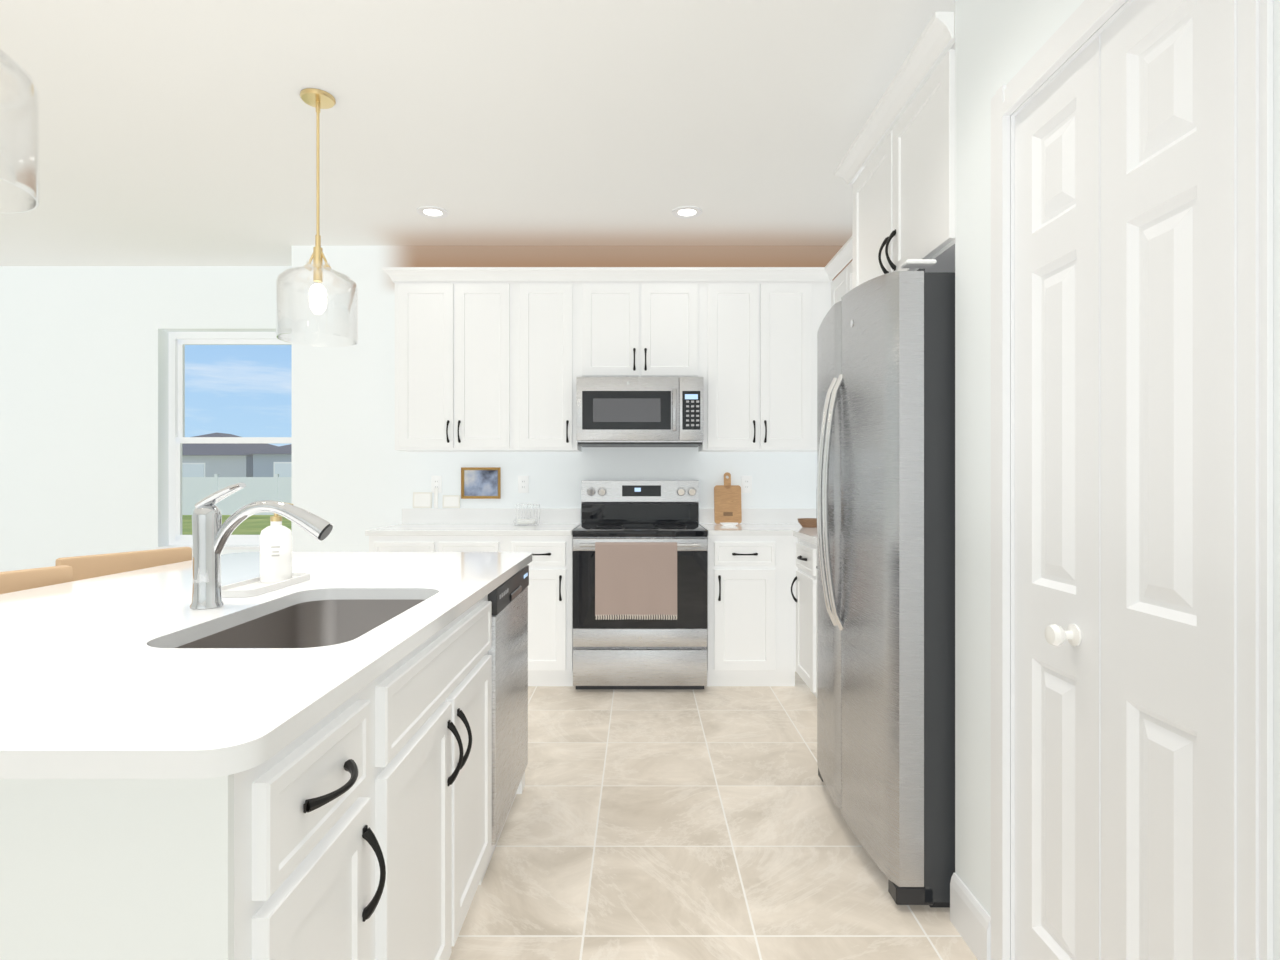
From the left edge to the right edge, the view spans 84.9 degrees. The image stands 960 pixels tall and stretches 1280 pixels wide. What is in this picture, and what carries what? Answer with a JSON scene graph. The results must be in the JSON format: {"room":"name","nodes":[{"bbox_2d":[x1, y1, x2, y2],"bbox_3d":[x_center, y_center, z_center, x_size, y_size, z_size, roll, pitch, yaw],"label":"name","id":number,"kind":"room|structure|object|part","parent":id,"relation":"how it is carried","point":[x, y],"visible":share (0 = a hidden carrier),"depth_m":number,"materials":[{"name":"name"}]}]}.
{"room":"kitchen","nodes":[
{"label":"kitchen","id":0,"kind":"room"},
{"bbox_2d":[0,266,291,571],"bbox_3d":[-4.245,-0.170,5.140,3.910,2.740,0.200,0,0,0],"label":"wall","id":1,"kind":"structure","parent":0,"point":[83,410],"depth_m":5.04,"materials":[{"name":"white paint"}]},
{"bbox_2d":[156,332,291,549],"bbox_3d":[-2.935,-0.295,5.115,1.068,1.588,0.190,0,0,0],"label":"window","id":2,"kind":"structure","parent":1,"relation":"in","point":[177,343],"depth_m":5.15,"materials":[{"name":"white plastic"}]},
{"bbox_2d":[0,0,954,265],"bbox_3d":[-2.350,-1.590,0.945,8.100,0.100,8.690,0,0,0],"label":"ceiling","id":3,"kind":"structure","parent":0,"point":[176,132],"depth_m":3.01,"materials":[{"name":"paint"}]},
{"bbox_2d":[0,49,39,213],"bbox_3d":[-1.336,-1.051,1.328,0.300,0.978,0.300,0,0,0],"label":"pendant light","id":4,"kind":"object","parent":3,"relation":"hanging from","point":[33,107],"visible":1,"depth_m":1.38,"materials":[{"name":"clear glass"}]},
{"bbox_2d":[276,88,357,346],"bbox_3d":[-1.295,-1.051,2.815,0.300,0.978,0.300,0,0,0],"label":"pendant light","id":5,"kind":"object","parent":3,"relation":"hanging from","point":[318,99],"visible":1,"depth_m":2.80,"materials":[{"name":"clear glass"}]},
{"bbox_2d":[417,206,448,218],"bbox_3d":[-1.190,-1.536,4.020,0.176,0.008,0.176,0,0,0],"label":"recessed light","id":6,"kind":"object","parent":3,"relation":"in","point":[432,212],"visible":1,"depth_m":4.01,"materials":[{"name":"white paint"}]},
{"bbox_2d":[672,206,701,218],"bbox_3d":[0.270,-1.536,4.020,0.176,0.008,0.176,0,0,0],"label":"recessed light","id":7,"kind":"object","parent":3,"relation":"in","point":[685,212],"visible":1,"depth_m":4.01,"materials":[{"name":"white paint"}]},
{"bbox_2d":[292,246,851,551],"bbox_3d":[-0.320,-0.170,4.920,3.940,2.740,0.640,0,0,0],"label":"wall","id":8,"kind":"structure","parent":0,"point":[355,474],"depth_m":4.60,"materials":[{"name":"paint"}]},
{"bbox_2d":[431,476,441,492],"bbox_3d":[-1.335,0.028,4.594,0.070,0.114,0.009,0,0,0],"label":"electrical outlet","id":9,"kind":"object","parent":8,"relation":"attached to","point":[436,481],"visible":1,"depth_m":4.59,"materials":[{"name":"white plastic"}]},
{"bbox_2d":[395,282,514,451],"bbox_3d":[-1.133,-0.702,4.429,0.735,1.036,0.338,0,0,0],"label":"upper cabinet","id":10,"kind":"object","parent":8,"relation":"attached to","point":[490,366],"depth_m":4.27,"materials":[{"name":"white paint"}]},
{"bbox_2d":[461,467,500,498],"bbox_3d":[-1.042,0.020,4.588,0.255,0.204,0.022,0,0,0],"label":"picture frame","id":11,"kind":"object","parent":8,"relation":"attached to","point":[480,482],"visible":0.98,"depth_m":4.59,"materials":[{"name":"gold metal"}]},
{"bbox_2d":[518,476,528,492],"bbox_3d":[-0.765,0.028,4.594,0.070,0.114,0.009,0,0,0],"label":"electrical outlet","id":12,"kind":"object","parent":8,"relation":"attached to","point":[523,484],"visible":1,"depth_m":4.59,"materials":[{"name":"white plastic"}]},
{"bbox_2d":[515,282,581,451],"bbox_3d":[-0.574,-0.702,4.429,0.382,1.036,0.338,0,0,0],"label":"upper cabinet","id":13,"kind":"object","parent":8,"relation":"attached to","point":[546,313],"depth_m":4.27,"materials":[{"name":"white paint"}]},
{"bbox_2d":[382,267,831,282],"bbox_3d":[-0.196,-1.244,4.235,2.711,0.072,0.050,0,0,0],"label":"crown molding","id":14,"kind":"structure","parent":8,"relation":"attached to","point":[397,274],"depth_m":4.24,"materials":[{"name":"white paint"}]},
{"bbox_2d":[579,282,706,379],"bbox_3d":[0.000,-0.921,4.429,0.766,0.597,0.338,0,0,0],"label":"upper cabinet","id":15,"kind":"object","parent":8,"relation":"attached to","point":[627,329],"depth_m":4.27,"materials":[{"name":"white paint"}]},
{"bbox_2d":[576,377,703,446],"bbox_3d":[0.000,-0.415,4.366,0.758,0.400,0.462,0,0,0],"label":"microwave","id":16,"kind":"object","parent":15,"relation":"attached to","point":[639,411],"visible":1,"depth_m":4.17,"materials":[{"name":"silver metal"}]},
{"bbox_2d":[741,476,751,492],"bbox_3d":[0.700,0.028,4.594,0.070,0.114,0.009,0,0,0],"label":"electrical outlet","id":17,"kind":"object","parent":8,"relation":"attached to","point":[746,484],"visible":1,"depth_m":4.59,"materials":[{"name":"white plastic"}]},
{"bbox_2d":[698,282,818,451],"bbox_3d":[0.728,-0.702,4.429,0.690,1.036,0.338,0,0,0],"label":"upper cabinet","id":18,"kind":"object","parent":8,"relation":"attached to","point":[760,386],"depth_m":4.27,"materials":[{"name":"white paint"}]},
{"bbox_2d":[449,672,977,959],"bbox_3d":[-2.350,1.250,0.945,8.100,0.100,8.690,0,0,0],"label":"floor","id":19,"kind":"structure","parent":0,"point":[707,823],"depth_m":2.27,"materials":[{"name":"tile"}]},
{"bbox_2d":[0,565,72,593],"bbox_3d":[-1.514,0.723,1.756,0.449,0.956,0.422,0,0,18],"label":"stool","id":20,"kind":"object","parent":19,"relation":"on","point":[17,580],"visible":0.1,"depth_m":1.92,"materials":[{"name":"brown wood"}]},
{"bbox_2d":[55,547,191,580],"bbox_3d":[-1.550,0.723,2.300,0.449,0.956,0.422,0,0,24],"label":"stool","id":21,"kind":"object","parent":19,"relation":"on","point":[89,566],"visible":0.06,"depth_m":2.34,"materials":[{"name":"brown wood"}]},
{"bbox_2d":[0,560,531,959],"bbox_3d":[-0.749,0.758,1.760,0.702,0.883,1.984,0,0,0],"label":"kitchen island","id":22,"kind":"object","parent":19,"relation":"on","point":[328,760],"depth_m":0.99,"materials":[{"name":"wood"}]},
{"bbox_2d":[0,552,531,783],"bbox_3d":[-1.010,0.344,1.760,1.180,0.117,2.040,0,0,0],"label":"island countertop","id":23,"kind":"structure","parent":22,"relation":"on","point":[100,683],"depth_m":1.09,"materials":[{"name":"white stone"}]},
{"bbox_2d":[190,482,332,608],"bbox_3d":[-0.851,0.145,1.576,0.314,0.280,0.066,0,0,0],"label":"faucet","id":24,"kind":"object","parent":23,"relation":"on","point":[211,533],"visible":1,"depth_m":1.56,"materials":[{"name":"silver metal"}]},
{"bbox_2d":[221,573,309,596],"bbox_3d":[-1.002,0.277,1.865,0.115,0.016,0.330,0,0,0],"label":"soap tray","id":25,"kind":"object","parent":23,"relation":"on","point":[251,587],"visible":0.62,"depth_m":1.82,"materials":[{"name":"white ceramic"}]},
{"bbox_2d":[260,502,292,582],"bbox_3d":[-1.000,0.170,1.929,0.086,0.218,0.081,0,0,0],"label":"soap dispenser","id":26,"kind":"object","parent":25,"relation":"on","point":[276,551],"visible":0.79,"depth_m":1.90,"materials":[{"name":"white plastic"}]},
{"bbox_2d":[369,536,572,685],"bbox_3d":[-0.969,0.758,4.273,1.163,0.883,0.650,0,0,0],"label":"base cabinet","id":27,"kind":"object","parent":19,"relation":"on","point":[550,624],"visible":0.33,"depth_m":3.99,"materials":[{"name":"white paint"}]},
{"bbox_2d":[365,508,580,535],"bbox_3d":[-0.974,0.251,4.283,1.173,0.130,0.631,0,0,0],"label":"countertop","id":28,"kind":"structure","parent":27,"relation":"on","point":[553,522],"depth_m":4.58,"materials":[{"name":"stone"}]},
{"bbox_2d":[413,492,431,507],"bbox_3d":[-1.425,0.132,4.584,0.125,0.105,0.019,0,0,0],"label":"canister","id":29,"kind":"object","parent":28,"relation":"on","point":[422,499],"visible":1,"depth_m":4.58,"materials":[{"name":"white ceramic"}]},
{"bbox_2d":[434,488,437,507],"bbox_3d":[-1.335,0.117,4.584,0.026,0.135,0.019,0,0,0],"label":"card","id":30,"kind":"object","parent":28,"relation":"on","point":[435,497],"visible":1,"depth_m":4.58,"materials":[{"name":"white paper"}]},
{"bbox_2d":[442,495,459,507],"bbox_3d":[-1.235,0.142,4.583,0.115,0.085,0.017,0,0,0],"label":"canister","id":31,"kind":"object","parent":28,"relation":"on","point":[451,501],"visible":0.96,"depth_m":4.58,"materials":[{"name":"white ceramic"}]},
{"bbox_2d":[513,504,539,524],"bbox_3d":[-0.720,0.218,4.440,0.154,0.131,0.094,0,0,0],"label":"rack","id":32,"kind":"object","parent":28,"relation":"on","point":[524,521],"visible":1,"depth_m":4.48,"materials":[{"name":"silver metal"}]},
{"bbox_2d":[572,480,707,688],"bbox_3d":[0.000,0.600,4.232,0.762,1.200,0.712,0,0,0],"label":"range","id":33,"kind":"object","parent":19,"relation":"on","point":[626,653],"visible":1,"depth_m":3.94,"materials":[{"name":"silver metal"}]},
{"bbox_2d":[595,542,676,619],"bbox_3d":[-0.021,0.558,3.881,0.454,0.425,0.050,0,0,0],"label":"dish towel","id":34,"kind":"object","parent":33,"relation":"hanging from","point":[635,579],"visible":1,"depth_m":3.87,"materials":[{"name":"beige fabric"}]},
{"bbox_2d":[707,536,797,685],"bbox_3d":[0.644,0.758,4.273,0.515,0.883,0.650,0,0,0],"label":"base cabinet","id":35,"kind":"object","parent":19,"relation":"on","point":[751,621],"visible":1,"depth_m":3.99,"materials":[{"name":"white paint"}]},
{"bbox_2d":[699,508,784,535],"bbox_3d":[0.614,0.251,4.283,0.453,0.130,0.631,0,0,0],"label":"countertop","id":36,"kind":"structure","parent":35,"relation":"on","point":[755,521],"depth_m":4.58,"materials":[{"name":"stone"}]},
{"bbox_2d":[714,472,741,523],"bbox_3d":[0.570,0.117,4.553,0.175,0.334,0.062,0,0,0],"label":"cutting board","id":37,"kind":"object","parent":36,"relation":"on","point":[727,501],"visible":1,"depth_m":4.54,"materials":[{"name":"brown wood"}]},
{"bbox_2d":[720,522,737,525],"bbox_3d":[0.560,0.277,4.400,0.120,0.016,0.072,0,0,0],"label":"soap dish","id":38,"kind":"object","parent":36,"relation":"on","point":[728,524],"visible":1,"depth_m":4.38,"materials":[{"name":"white ceramic"}]},
{"bbox_2d":[785,508,816,543],"bbox_3d":[1.169,0.251,3.729,0.658,0.130,1.738,0,0,0],"label":"countertop","id":39,"kind":"structure","parent":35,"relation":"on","point":[793,527],"depth_m":4.40,"materials":[{"name":"stone"}]},
{"bbox_2d":[798,518,816,527],"bbox_3d":[1.030,0.260,4.240,0.150,0.050,0.150,0,0,0],"label":"bowl","id":40,"kind":"object","parent":39,"relation":"on","point":[808,522],"visible":0.81,"depth_m":4.19,"materials":[{"name":"brown wood"}]},
{"bbox_2d":[791,538,816,697],"bbox_3d":[1.173,0.758,3.430,0.650,0.883,1.141,0,0,0],"label":"base cabinet","id":41,"kind":"object","parent":19,"relation":"on","point":[805,579],"visible":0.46,"depth_m":3.73,"materials":[{"name":"white paint"}]},
{"bbox_2d":[816,259,954,906],"bbox_3d":[1.040,0.293,2.368,0.859,1.813,0.865,0,0,0],"label":"refrigerator","id":42,"kind":"object","parent":19,"relation":"on","point":[885,501],"visible":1,"depth_m":1.96,"materials":[{"name":"grey metal"}]},
{"bbox_2d":[955,0,1279,959],"bbox_3d":[1.180,-0.170,-0.645,0.640,2.740,5.110,0,0,0],"label":"wall","id":43,"kind":"structure","parent":0,"point":[999,44],"depth_m":1.77,"materials":[{"name":"white paint"}]},
{"bbox_2d":[834,12,954,288],"bbox_3d":[1.153,-0.040,2.411,0.690,2.480,0.998,0,0,0],"label":"upper cabinet","id":44,"kind":"object","parent":43,"relation":"attached to","point":[903,197],"depth_m":2.22,"materials":[{"name":"white paint"}]},
{"bbox_3d":[0.833,-1.244,2.412,0.050,0.072,0.997,0,0,0],"label":"cabinet","id":45,"kind":"part","parent":44,"relation":"part of","materials":[{"name":"white wood"}]},
{"bbox_2d":[950,873,990,959],"bbox_3d":[-2.666,1.135,0.924,7.049,0.130,8.229,0,0,0],"label":"baseboard","id":46,"kind":"structure","parent":43,"relation":"attached to","point":[970,918],"depth_m":1.79,"materials":[{"name":"white paint"}]},
{"bbox_2d":[1015,0,1216,959],"bbox_3d":[0.860,0.175,1.324,0.088,2.038,0.600,0,0,0],"label":"pantry door","id":47,"kind":"structure","parent":43,"relation":"in","point":[1116,489],"depth_m":1.27,"materials":[{"name":"white paint"}]},
{"bbox_2d":[991,0,1272,959],"bbox_3d":[0.910,0.141,1.324,0.137,2.118,0.748,0,0,0],"label":"door frame","id":48,"kind":"structure","parent":43,"relation":"attached to","point":[1243,478],"depth_m":1.00,"materials":[{"name":"white paint"}]},
{"bbox_3d":[1.575,-0.170,0.700,0.150,2.740,7.800,0,0,0],"label":"wall","id":49,"kind":"structure","parent":0,"visible":0},
{"bbox_2d":[822,236,851,279],"bbox_3d":[1.135,-1.244,3.527,0.050,0.072,1.333,0,0,0],"label":"crown molding","id":50,"kind":"structure","parent":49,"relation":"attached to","point":[843,256],"depth_m":3.99,"materials":[{"name":"white paint"}]},
{"bbox_2d":[831,261,851,306],"bbox_3d":[1.329,-0.702,3.925,0.338,1.036,0.710,0,0,0],"label":"upper cabinet","id":51,"kind":"object","parent":49,"relation":"attached to","point":[841,284],"depth_m":3.99,"materials":[{"name":"white paint"}]},
{"label":"outside","id":52,"kind":"structure","parent":0,"visible":0},
{"bbox_2d":[182,515,291,534],"bbox_3d":[-15.000,1.525,77.670,150.000,0.050,144.660,0,0,0],"label":"lawn","id":53,"kind":"structure","parent":52,"point":[249,527],"depth_m":23.60,"materials":[{"name":"green plant"}]},
{"bbox_2d":[182,433,278,476],"bbox_3d":[-26.750,-0.752,45.000,9.300,4.500,10.800,0,0,0],"label":"house","id":54,"kind":"structure","parent":53,"relation":"on","point":[233,464],"depth_m":40.00,"materials":[{"name":"grey paint"}]},
{"bbox_2d":[182,474,291,514],"bbox_3d":[-17.500,0.624,29.030,45.000,1.748,0.120,0,0,0],"label":"fence","id":55,"kind":"object","parent":53,"relation":"on","point":[253,483],"depth_m":29.00,"materials":[{"name":"white plastic"}]},
{"bbox_2d":[244,444,291,476],"bbox_3d":[-16.500,-0.802,43.000,9.800,4.600,10.800,0,0,0],"label":"house","id":56,"kind":"structure","parent":53,"relation":"on","point":[284,458],"depth_m":38.00,"materials":[{"name":"blue paint"}]}
]}

